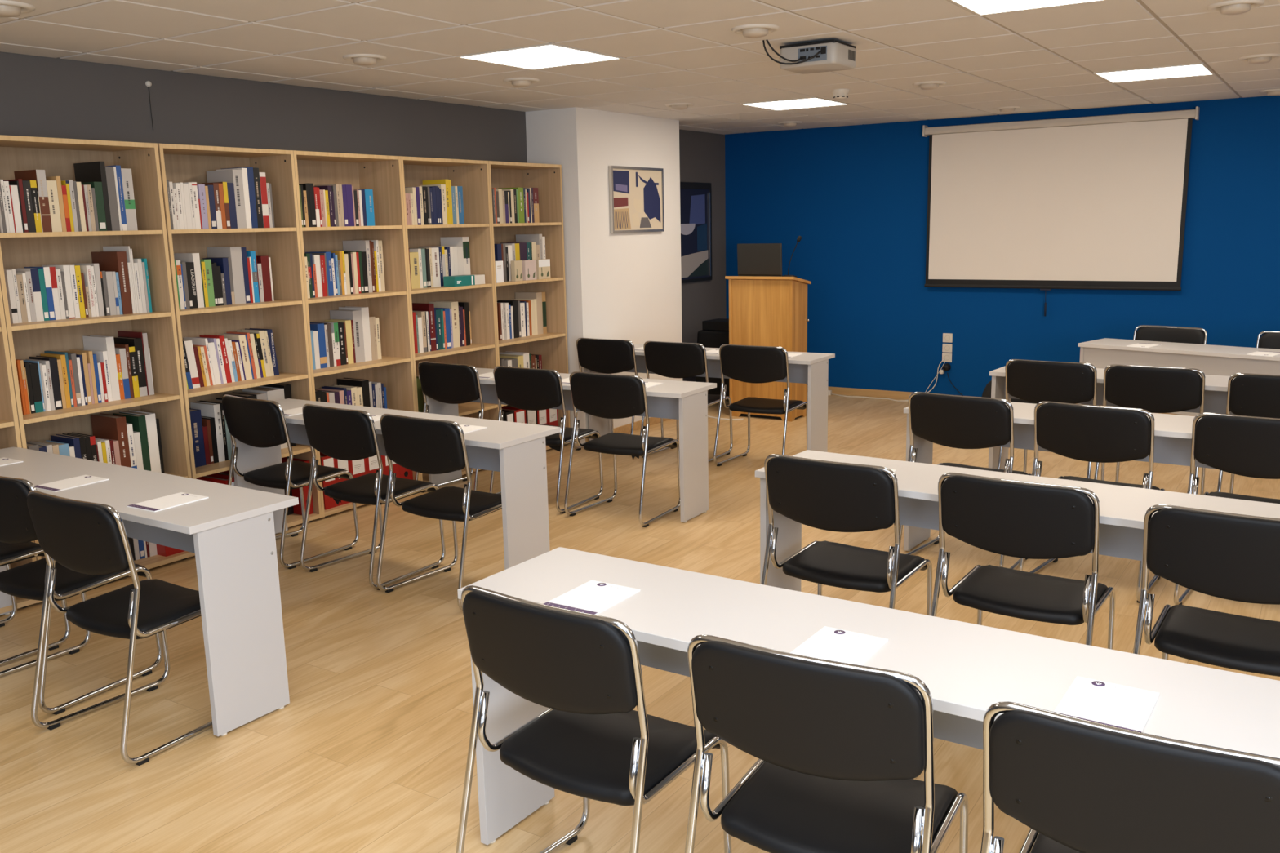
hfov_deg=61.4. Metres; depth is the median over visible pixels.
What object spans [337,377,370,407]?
book
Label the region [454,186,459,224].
book
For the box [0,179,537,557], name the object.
books
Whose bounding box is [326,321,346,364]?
book
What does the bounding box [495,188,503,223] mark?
book
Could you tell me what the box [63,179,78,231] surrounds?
book
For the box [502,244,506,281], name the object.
book
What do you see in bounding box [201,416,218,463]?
book
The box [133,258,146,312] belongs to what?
book
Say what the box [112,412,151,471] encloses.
book
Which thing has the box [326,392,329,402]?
book
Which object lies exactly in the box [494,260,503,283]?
book
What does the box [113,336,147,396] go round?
book
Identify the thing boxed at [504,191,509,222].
book
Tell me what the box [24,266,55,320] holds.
book
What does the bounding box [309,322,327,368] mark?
book
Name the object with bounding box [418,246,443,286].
book
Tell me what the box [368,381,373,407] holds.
book
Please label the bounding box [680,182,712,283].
framed poster
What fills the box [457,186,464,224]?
book
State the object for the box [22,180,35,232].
book
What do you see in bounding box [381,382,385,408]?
book
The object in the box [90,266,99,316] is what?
book
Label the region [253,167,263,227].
book
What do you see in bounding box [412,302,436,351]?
book
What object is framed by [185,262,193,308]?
book
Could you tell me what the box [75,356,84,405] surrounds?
book
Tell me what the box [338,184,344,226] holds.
book
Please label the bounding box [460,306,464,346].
book
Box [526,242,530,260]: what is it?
book
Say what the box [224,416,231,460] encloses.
book
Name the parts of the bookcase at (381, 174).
panel, panel, panel, panel, shelf, shelf, shelf, panel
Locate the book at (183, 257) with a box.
[173,253,204,307]
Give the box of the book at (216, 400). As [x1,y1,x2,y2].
[207,399,222,403]
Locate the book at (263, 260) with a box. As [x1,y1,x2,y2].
[256,255,271,302]
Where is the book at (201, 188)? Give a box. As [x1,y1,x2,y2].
[196,184,208,229]
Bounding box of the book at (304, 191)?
[302,190,308,226]
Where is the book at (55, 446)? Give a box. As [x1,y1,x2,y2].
[37,441,59,454]
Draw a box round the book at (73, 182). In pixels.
[72,181,81,231]
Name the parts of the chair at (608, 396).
backrest, seat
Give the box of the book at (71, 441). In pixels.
[50,434,81,458]
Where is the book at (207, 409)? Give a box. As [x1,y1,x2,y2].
[190,401,225,462]
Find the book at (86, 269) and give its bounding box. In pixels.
[80,265,96,316]
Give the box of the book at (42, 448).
[38,445,46,452]
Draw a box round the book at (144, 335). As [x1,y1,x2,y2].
[142,333,153,395]
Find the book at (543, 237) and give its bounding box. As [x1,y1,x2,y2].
[542,236,546,258]
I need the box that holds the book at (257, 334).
[256,333,266,377]
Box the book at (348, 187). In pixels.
[345,184,354,226]
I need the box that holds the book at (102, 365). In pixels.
[100,362,108,401]
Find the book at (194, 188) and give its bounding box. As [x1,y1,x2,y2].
[184,182,200,229]
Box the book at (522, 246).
[500,242,527,260]
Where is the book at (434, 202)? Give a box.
[429,186,437,224]
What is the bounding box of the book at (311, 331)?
[310,330,315,369]
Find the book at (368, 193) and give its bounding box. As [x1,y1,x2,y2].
[364,189,374,226]
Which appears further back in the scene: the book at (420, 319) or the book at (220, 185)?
the book at (420, 319)
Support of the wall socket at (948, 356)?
attached to the wall at (855, 197)
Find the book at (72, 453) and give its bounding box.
[68,445,75,457]
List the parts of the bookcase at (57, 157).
panel, panel, panel, shelf, shelf, shelf, panel, panel, shelf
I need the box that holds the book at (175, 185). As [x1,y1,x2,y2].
[172,182,184,229]
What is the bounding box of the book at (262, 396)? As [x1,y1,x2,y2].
[232,391,266,399]
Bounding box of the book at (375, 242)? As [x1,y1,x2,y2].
[352,240,381,291]
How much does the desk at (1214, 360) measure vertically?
0.740 m
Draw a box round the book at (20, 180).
[3,178,28,232]
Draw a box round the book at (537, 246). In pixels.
[536,244,539,259]
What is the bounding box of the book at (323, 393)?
[321,391,327,402]
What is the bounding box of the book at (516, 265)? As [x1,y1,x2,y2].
[511,260,522,281]
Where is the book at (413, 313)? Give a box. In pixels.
[412,311,417,353]
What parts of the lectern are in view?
panel, panel, panel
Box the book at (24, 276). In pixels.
[16,273,31,322]
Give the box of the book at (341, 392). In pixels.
[316,388,344,404]
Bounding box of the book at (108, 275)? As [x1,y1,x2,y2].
[105,271,116,315]
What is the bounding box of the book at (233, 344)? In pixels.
[231,342,241,381]
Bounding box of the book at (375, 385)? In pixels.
[374,384,378,408]
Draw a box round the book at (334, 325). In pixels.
[311,321,341,365]
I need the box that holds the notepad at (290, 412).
[283,407,302,416]
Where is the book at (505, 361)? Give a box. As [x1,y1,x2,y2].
[504,360,507,366]
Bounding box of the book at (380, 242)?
[377,240,385,291]
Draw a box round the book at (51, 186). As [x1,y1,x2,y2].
[46,180,62,231]
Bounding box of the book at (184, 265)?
[180,262,190,309]
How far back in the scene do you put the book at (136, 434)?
5.36 m
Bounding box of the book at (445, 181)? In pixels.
[422,178,451,224]
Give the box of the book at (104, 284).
[99,271,110,315]
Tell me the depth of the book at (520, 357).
7.80 m
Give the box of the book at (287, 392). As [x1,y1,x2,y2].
[261,382,295,446]
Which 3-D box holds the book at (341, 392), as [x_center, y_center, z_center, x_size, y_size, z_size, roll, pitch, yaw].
[-1.857,-0.085,6.493,0.196,0.277,0.034,6,13,33]
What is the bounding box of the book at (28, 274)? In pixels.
[15,271,36,321]
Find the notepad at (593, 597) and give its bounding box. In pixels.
[543,580,640,614]
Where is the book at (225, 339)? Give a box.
[224,337,235,382]
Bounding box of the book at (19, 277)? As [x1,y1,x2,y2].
[16,274,28,322]
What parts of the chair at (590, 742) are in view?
backrest, seat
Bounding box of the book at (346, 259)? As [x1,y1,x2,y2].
[344,253,351,294]
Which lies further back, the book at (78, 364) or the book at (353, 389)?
the book at (353, 389)
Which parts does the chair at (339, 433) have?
backrest, seat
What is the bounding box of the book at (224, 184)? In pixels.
[201,182,231,228]
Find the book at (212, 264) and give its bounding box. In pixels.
[211,263,217,306]
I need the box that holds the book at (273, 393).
[242,386,288,448]
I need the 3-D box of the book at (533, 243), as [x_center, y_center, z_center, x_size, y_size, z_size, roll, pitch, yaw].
[-0.845,-1.215,7.880,0.189,0.265,0.048,6,13,33]
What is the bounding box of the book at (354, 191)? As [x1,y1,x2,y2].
[353,190,359,226]
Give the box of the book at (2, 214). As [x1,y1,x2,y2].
[0,182,6,232]
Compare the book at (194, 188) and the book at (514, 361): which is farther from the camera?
the book at (514, 361)
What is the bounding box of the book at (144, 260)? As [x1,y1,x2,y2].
[141,258,151,312]
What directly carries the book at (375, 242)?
on the bookcase at (381, 174)
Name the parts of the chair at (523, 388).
backrest, seat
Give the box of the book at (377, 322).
[374,317,382,359]
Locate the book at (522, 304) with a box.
[520,302,525,337]
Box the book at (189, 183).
[182,182,195,229]
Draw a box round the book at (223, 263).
[202,257,231,305]
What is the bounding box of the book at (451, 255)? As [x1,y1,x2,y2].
[444,246,454,275]
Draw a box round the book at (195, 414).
[189,408,206,467]
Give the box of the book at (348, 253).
[344,252,353,293]
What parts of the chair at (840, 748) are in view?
backrest, seat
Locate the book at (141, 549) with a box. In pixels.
[137,539,145,559]
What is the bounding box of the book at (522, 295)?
[515,291,543,334]
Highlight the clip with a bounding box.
[145,80,153,129]
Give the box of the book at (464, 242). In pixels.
[440,236,471,275]
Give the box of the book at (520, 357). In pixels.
[499,354,524,368]
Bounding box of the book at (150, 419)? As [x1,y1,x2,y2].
[120,409,161,472]
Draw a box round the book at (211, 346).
[208,342,221,384]
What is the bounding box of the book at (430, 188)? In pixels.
[429,187,434,224]
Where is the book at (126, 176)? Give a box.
[120,168,137,230]
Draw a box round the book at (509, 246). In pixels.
[505,244,512,280]
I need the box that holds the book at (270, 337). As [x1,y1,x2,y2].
[244,328,279,375]
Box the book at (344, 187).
[342,184,348,226]
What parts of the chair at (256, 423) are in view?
backrest, seat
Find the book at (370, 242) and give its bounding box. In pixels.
[368,240,374,292]
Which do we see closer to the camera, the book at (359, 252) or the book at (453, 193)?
the book at (359, 252)
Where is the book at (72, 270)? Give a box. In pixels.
[69,265,80,318]
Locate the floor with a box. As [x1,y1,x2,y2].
[0,391,1279,852]
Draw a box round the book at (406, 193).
[404,192,409,225]
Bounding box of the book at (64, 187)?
[61,185,71,231]
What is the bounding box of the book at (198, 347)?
[195,346,207,386]
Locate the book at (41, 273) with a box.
[37,268,49,320]
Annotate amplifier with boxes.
[702,318,728,331]
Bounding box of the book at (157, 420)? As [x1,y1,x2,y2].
[155,418,164,473]
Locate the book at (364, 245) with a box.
[342,240,373,293]
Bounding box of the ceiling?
[0,0,1279,134]
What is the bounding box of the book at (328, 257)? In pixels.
[305,251,333,296]
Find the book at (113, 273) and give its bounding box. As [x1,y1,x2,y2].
[111,271,119,315]
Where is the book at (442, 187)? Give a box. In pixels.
[420,184,447,224]
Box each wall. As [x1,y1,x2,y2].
[0,51,726,382]
[724,95,1279,396]
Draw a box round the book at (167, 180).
[166,179,173,229]
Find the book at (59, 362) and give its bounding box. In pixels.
[57,359,66,408]
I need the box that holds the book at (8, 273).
[4,270,18,323]
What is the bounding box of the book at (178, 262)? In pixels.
[175,260,185,309]
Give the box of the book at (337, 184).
[314,183,342,226]
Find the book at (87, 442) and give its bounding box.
[68,433,92,460]
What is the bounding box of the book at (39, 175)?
[13,169,52,231]
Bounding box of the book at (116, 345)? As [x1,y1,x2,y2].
[114,343,133,398]
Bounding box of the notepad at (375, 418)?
[370,414,381,421]
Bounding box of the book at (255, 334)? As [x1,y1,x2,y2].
[251,333,263,377]
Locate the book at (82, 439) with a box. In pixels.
[58,433,87,459]
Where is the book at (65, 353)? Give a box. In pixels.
[44,351,74,407]
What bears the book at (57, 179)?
on the bookcase at (57, 157)
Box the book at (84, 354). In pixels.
[60,351,92,404]
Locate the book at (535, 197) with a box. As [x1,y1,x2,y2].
[533,187,539,222]
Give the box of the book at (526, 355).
[500,351,529,368]
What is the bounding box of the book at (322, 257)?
[320,255,327,296]
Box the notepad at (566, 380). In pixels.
[561,377,569,384]
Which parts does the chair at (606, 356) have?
backrest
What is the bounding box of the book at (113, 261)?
[91,251,133,314]
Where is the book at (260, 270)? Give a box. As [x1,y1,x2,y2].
[257,263,264,302]
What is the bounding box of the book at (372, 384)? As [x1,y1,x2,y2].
[371,383,376,407]
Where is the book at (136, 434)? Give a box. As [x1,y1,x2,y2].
[133,431,143,469]
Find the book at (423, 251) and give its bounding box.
[421,248,426,288]
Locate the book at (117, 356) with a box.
[115,354,124,399]
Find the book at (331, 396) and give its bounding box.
[326,391,334,403]
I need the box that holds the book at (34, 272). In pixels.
[15,267,44,321]
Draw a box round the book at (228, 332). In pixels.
[226,331,257,378]
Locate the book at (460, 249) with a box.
[457,246,464,275]
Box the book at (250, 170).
[222,166,257,227]
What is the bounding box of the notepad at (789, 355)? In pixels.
[787,352,802,357]
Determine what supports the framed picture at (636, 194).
attached to the wall column at (620, 286)
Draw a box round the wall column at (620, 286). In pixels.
[525,106,682,444]
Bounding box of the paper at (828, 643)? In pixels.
[790,626,888,665]
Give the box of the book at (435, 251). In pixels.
[431,247,440,287]
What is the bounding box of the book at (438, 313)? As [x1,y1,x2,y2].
[435,309,443,350]
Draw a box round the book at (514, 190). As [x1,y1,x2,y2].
[513,189,517,222]
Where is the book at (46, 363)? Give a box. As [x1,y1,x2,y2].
[25,359,55,410]
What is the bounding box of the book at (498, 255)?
[493,244,502,261]
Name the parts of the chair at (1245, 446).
backrest, seat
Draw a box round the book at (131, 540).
[128,537,135,560]
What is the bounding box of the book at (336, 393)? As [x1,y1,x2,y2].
[321,390,340,404]
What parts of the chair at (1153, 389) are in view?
backrest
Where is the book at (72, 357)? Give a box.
[67,352,81,406]
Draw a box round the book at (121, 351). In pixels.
[115,347,130,399]
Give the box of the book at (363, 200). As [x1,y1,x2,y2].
[353,189,367,226]
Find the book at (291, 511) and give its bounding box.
[284,489,293,515]
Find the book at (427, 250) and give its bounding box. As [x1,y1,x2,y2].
[426,248,431,287]
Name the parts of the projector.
port panel, mount plate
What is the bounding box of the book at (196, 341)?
[183,337,215,385]
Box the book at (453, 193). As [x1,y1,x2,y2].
[451,186,457,224]
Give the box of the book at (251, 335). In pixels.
[249,333,261,377]
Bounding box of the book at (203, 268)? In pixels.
[201,262,208,306]
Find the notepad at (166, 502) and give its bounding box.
[127,492,208,511]
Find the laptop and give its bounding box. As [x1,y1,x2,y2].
[737,243,783,276]
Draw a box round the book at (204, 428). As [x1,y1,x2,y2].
[202,425,210,465]
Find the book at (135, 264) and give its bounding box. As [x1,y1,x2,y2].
[133,262,142,313]
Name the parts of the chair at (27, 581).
backrest, seat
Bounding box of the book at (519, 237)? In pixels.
[515,234,542,259]
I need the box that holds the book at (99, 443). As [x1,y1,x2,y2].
[95,440,103,462]
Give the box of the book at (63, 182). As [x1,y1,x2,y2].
[60,180,74,231]
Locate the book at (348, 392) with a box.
[346,390,351,404]
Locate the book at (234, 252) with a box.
[206,246,245,304]
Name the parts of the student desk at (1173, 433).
leg panel, modesty panel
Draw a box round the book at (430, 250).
[412,247,433,287]
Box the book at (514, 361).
[499,357,517,367]
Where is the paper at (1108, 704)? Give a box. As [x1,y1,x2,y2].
[1053,675,1159,732]
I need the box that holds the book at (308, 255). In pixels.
[304,253,313,297]
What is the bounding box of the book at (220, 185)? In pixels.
[217,183,226,228]
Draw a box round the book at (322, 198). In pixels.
[319,189,325,226]
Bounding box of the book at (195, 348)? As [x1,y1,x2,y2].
[192,346,204,386]
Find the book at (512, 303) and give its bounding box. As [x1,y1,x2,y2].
[497,300,519,337]
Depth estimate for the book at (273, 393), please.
6.10 m
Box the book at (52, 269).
[48,266,61,319]
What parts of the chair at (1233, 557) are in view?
backrest, seat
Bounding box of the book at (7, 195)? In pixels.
[3,181,14,232]
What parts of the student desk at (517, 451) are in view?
leg panel, modesty panel, leg panel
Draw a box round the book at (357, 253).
[355,252,360,293]
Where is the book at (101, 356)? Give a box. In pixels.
[86,349,112,401]
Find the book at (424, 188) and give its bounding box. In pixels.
[422,186,428,224]
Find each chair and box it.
[0,475,163,715]
[0,541,71,665]
[26,490,212,765]
[222,395,359,568]
[299,404,445,590]
[376,413,502,610]
[414,360,501,493]
[455,585,731,852]
[488,365,603,513]
[564,371,679,527]
[573,337,663,450]
[640,340,733,462]
[684,634,968,852]
[695,329,729,396]
[713,344,807,466]
[760,453,932,615]
[899,391,1031,569]
[930,472,1115,649]
[980,702,1279,852]
[996,359,1104,480]
[1018,400,1164,603]
[1093,364,1205,495]
[1133,324,1207,414]
[1133,504,1279,676]
[1173,413,1279,604]
[1217,373,1279,493]
[1255,330,1279,349]
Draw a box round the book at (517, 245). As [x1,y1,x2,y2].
[515,243,519,260]
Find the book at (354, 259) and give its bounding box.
[351,252,359,293]
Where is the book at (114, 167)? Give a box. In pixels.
[113,166,122,231]
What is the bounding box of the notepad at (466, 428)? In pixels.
[460,424,487,434]
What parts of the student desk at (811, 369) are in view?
leg panel, modesty panel, leg panel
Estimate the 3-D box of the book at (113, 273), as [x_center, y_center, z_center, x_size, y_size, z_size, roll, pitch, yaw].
[-2.613,-0.654,5.274,0.167,0.209,0.015,6,13,33]
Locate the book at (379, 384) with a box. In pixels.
[371,382,382,408]
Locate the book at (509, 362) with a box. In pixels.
[504,359,511,366]
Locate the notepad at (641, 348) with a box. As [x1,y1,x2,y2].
[635,346,644,351]
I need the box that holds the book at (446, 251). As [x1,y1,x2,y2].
[444,249,448,275]
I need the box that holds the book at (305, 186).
[298,183,311,226]
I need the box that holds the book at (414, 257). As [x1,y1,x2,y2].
[409,252,420,288]
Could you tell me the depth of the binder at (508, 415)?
7.68 m
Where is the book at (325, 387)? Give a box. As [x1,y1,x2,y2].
[321,386,347,404]
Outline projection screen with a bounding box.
[922,106,1199,315]
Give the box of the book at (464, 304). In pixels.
[457,302,471,346]
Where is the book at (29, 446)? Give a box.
[26,442,39,450]
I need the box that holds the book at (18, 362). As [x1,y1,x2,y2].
[15,360,26,414]
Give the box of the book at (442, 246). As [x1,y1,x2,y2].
[439,245,445,286]
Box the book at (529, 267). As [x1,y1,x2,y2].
[521,259,537,279]
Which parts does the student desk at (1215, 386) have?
leg panel, modesty panel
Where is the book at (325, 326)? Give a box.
[324,324,329,367]
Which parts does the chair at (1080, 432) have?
backrest, seat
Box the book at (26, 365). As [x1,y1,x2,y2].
[23,362,35,413]
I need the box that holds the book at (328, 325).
[310,321,333,367]
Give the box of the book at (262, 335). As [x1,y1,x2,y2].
[236,328,271,377]
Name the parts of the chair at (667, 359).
backrest, seat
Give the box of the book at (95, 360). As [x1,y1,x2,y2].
[92,353,102,403]
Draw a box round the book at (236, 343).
[235,342,244,380]
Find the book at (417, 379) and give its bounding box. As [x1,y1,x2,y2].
[416,377,421,412]
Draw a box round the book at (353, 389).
[329,385,357,405]
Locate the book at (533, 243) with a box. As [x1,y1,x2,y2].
[524,241,536,259]
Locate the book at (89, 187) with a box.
[86,184,96,231]
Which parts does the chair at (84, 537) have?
backrest, seat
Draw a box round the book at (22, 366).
[15,359,30,413]
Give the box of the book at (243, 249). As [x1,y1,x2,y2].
[240,247,250,303]
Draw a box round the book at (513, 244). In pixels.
[494,243,515,260]
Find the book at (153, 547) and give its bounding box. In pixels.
[148,542,157,556]
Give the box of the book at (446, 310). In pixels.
[435,307,451,348]
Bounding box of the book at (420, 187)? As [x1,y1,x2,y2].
[415,186,424,224]
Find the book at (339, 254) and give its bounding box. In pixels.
[330,251,344,294]
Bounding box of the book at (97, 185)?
[80,182,106,231]
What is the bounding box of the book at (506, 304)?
[497,302,510,339]
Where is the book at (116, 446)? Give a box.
[97,437,120,465]
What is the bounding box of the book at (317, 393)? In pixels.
[315,389,322,401]
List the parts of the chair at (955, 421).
backrest, seat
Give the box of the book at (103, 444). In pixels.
[101,441,107,463]
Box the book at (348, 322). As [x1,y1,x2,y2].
[324,319,354,364]
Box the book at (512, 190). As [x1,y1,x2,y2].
[502,189,515,222]
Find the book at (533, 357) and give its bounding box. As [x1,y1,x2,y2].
[531,355,535,368]
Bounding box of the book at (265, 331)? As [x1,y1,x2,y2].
[258,329,274,376]
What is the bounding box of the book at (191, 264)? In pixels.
[188,262,198,308]
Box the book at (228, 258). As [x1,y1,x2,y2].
[205,257,235,304]
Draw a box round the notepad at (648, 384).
[644,381,663,388]
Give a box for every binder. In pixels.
[155,543,184,556]
[195,473,235,486]
[217,470,234,476]
[281,457,313,515]
[320,452,338,510]
[335,458,351,506]
[349,458,367,478]
[365,454,384,474]
[382,455,399,477]
[399,465,413,479]
[502,405,526,423]
[502,409,514,422]
[504,404,537,424]
[537,408,547,424]
[546,408,558,426]
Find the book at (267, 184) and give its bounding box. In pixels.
[266,182,272,227]
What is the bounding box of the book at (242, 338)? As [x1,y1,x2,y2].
[217,333,252,380]
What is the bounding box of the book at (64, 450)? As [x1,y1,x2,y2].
[36,440,69,456]
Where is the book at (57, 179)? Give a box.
[45,176,66,231]
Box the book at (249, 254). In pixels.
[246,251,259,302]
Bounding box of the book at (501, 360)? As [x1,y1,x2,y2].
[499,358,505,366]
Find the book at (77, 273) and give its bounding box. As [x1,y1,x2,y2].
[74,265,85,317]
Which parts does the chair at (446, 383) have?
backrest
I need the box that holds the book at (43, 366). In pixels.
[41,364,51,411]
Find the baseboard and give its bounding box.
[806,385,1194,416]
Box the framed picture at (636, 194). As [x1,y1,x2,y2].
[608,165,664,233]
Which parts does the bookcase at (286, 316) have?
panel, panel, panel, shelf, shelf, shelf, shelf, panel, panel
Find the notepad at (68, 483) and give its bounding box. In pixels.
[34,475,109,492]
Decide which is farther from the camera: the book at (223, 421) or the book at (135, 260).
the book at (223, 421)
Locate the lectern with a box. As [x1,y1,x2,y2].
[724,275,811,422]
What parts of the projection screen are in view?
pull cord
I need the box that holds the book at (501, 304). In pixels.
[500,302,504,340]
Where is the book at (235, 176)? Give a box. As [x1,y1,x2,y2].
[206,169,246,228]
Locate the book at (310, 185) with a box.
[298,182,316,226]
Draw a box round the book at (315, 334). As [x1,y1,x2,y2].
[312,330,320,368]
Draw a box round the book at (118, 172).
[105,165,127,231]
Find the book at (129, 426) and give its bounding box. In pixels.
[126,422,137,468]
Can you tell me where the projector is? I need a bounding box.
[779,39,856,74]
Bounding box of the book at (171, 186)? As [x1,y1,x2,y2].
[168,182,177,229]
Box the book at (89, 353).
[69,349,97,404]
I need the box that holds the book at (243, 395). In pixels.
[223,392,257,399]
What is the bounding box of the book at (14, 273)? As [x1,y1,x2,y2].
[4,268,22,323]
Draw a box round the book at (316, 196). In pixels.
[313,186,320,226]
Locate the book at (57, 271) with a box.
[55,269,66,319]
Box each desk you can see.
[0,446,298,736]
[222,398,560,569]
[418,367,716,522]
[457,546,1279,844]
[586,343,835,452]
[755,449,1279,591]
[903,401,1216,551]
[988,365,1237,469]
[1077,337,1279,416]
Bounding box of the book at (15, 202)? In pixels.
[10,185,22,232]
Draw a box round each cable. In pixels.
[707,415,743,420]
[762,40,821,64]
[765,39,802,62]
[831,393,908,401]
[924,358,946,392]
[927,357,946,392]
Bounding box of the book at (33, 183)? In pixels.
[29,180,42,232]
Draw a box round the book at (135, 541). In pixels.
[133,538,140,559]
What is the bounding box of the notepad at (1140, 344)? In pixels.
[1126,342,1161,347]
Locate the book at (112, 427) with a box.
[90,413,131,467]
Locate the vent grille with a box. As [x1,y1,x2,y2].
[848,48,854,61]
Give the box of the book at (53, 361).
[29,355,62,409]
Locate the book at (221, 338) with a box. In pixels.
[200,334,231,382]
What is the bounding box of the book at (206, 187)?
[204,186,211,229]
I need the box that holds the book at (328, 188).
[313,185,334,226]
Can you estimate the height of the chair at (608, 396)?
0.843 m
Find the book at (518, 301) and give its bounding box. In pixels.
[500,299,521,337]
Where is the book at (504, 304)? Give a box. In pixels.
[502,302,506,339]
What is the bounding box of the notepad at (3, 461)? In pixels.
[0,457,23,466]
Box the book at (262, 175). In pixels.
[258,172,270,227]
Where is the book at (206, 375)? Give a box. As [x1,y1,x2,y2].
[200,346,210,386]
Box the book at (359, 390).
[342,385,363,406]
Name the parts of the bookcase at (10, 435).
shelf, panel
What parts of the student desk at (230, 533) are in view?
leg panel, modesty panel, leg panel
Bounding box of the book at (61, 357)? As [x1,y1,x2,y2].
[40,353,71,408]
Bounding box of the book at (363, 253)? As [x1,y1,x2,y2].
[361,251,368,293]
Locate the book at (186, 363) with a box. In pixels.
[182,341,192,389]
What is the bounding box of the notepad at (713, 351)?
[706,349,719,354]
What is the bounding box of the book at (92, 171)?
[73,161,111,231]
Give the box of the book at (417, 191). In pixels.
[404,186,421,225]
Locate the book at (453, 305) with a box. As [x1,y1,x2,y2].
[429,301,460,347]
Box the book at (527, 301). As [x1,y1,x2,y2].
[511,299,532,335]
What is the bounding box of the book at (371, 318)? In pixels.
[368,316,375,359]
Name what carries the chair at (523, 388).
on the floor
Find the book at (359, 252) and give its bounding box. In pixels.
[343,251,364,293]
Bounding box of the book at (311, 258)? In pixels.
[310,253,315,297]
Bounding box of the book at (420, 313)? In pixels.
[412,311,427,352]
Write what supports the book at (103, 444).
on the bookcase at (57, 157)
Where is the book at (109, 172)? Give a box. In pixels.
[105,166,119,231]
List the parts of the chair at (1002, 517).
backrest, seat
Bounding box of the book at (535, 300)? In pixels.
[524,298,537,334]
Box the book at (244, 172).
[215,168,252,228]
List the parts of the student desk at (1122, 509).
leg panel, modesty panel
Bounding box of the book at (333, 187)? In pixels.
[331,185,338,226]
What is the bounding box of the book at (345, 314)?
[329,309,364,363]
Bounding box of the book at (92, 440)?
[66,432,97,461]
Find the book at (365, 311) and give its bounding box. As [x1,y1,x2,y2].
[338,306,372,361]
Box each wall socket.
[942,333,952,342]
[942,343,952,352]
[942,352,951,362]
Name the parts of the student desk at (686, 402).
leg panel, modesty panel, leg panel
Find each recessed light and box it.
[456,42,622,69]
[665,102,694,110]
[731,23,778,37]
[740,96,848,110]
[777,120,802,126]
[912,80,946,89]
[949,0,1103,15]
[993,106,1021,112]
[1093,62,1214,82]
[1206,0,1264,14]
[1238,53,1279,63]
[1259,88,1279,96]
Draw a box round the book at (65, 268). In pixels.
[41,265,75,318]
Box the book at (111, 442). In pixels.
[95,437,115,464]
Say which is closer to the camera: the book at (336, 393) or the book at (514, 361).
the book at (336, 393)
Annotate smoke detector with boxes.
[0,0,35,17]
[342,53,386,65]
[503,77,539,87]
[832,88,848,99]
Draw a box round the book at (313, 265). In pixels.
[312,264,317,297]
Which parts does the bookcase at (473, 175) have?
panel, panel, panel, shelf, panel, shelf, shelf, panel, shelf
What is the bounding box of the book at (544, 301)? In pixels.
[524,291,546,333]
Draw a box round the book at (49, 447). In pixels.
[27,441,53,453]
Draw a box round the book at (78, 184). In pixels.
[75,182,86,231]
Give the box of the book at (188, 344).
[182,339,199,388]
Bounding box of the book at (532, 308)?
[511,298,535,335]
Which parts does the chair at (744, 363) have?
backrest, seat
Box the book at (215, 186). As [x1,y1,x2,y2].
[196,182,222,228]
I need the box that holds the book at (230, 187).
[226,182,237,228]
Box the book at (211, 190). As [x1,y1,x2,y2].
[204,185,217,228]
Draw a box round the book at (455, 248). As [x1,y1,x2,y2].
[453,246,458,275]
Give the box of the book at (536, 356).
[531,354,538,368]
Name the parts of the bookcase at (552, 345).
panel, panel, panel, shelf, shelf, shelf, panel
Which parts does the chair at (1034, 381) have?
backrest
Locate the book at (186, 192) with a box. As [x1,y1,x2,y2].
[182,183,192,229]
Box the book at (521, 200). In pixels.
[500,187,524,222]
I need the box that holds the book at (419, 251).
[408,248,423,288]
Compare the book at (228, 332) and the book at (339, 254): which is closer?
the book at (228, 332)
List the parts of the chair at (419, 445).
backrest, seat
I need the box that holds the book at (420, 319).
[417,316,423,352]
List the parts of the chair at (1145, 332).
backrest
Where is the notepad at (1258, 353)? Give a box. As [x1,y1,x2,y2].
[1247,351,1279,356]
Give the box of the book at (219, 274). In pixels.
[216,266,223,305]
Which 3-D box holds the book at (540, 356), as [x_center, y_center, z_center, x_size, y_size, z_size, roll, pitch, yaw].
[-0.810,-0.401,8.048,0.177,0.274,0.035,6,13,33]
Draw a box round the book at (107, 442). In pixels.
[94,437,111,463]
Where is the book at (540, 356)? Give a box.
[534,354,542,368]
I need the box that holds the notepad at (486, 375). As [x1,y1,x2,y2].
[479,372,493,378]
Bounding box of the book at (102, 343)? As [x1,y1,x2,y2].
[82,334,120,400]
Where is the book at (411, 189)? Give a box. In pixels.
[404,186,417,225]
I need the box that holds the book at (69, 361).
[68,359,76,406]
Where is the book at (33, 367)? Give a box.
[23,361,43,413]
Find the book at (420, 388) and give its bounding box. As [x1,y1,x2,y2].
[416,376,423,412]
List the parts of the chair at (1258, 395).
backrest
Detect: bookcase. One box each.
[0,134,195,601]
[0,283,42,613]
[157,142,322,527]
[293,150,420,517]
[400,155,498,481]
[488,160,570,449]
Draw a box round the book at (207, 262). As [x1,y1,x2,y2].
[200,259,215,306]
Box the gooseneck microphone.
[783,235,801,277]
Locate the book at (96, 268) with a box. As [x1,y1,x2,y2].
[72,263,104,316]
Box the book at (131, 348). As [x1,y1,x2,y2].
[128,346,139,397]
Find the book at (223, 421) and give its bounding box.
[196,400,228,460]
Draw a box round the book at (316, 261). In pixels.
[311,254,322,297]
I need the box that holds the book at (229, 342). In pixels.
[227,340,238,382]
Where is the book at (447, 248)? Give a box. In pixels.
[444,246,451,275]
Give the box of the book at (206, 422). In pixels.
[201,418,213,463]
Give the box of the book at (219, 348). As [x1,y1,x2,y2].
[203,337,226,383]
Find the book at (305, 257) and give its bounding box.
[304,256,310,297]
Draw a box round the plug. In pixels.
[939,363,951,373]
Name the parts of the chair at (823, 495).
backrest, seat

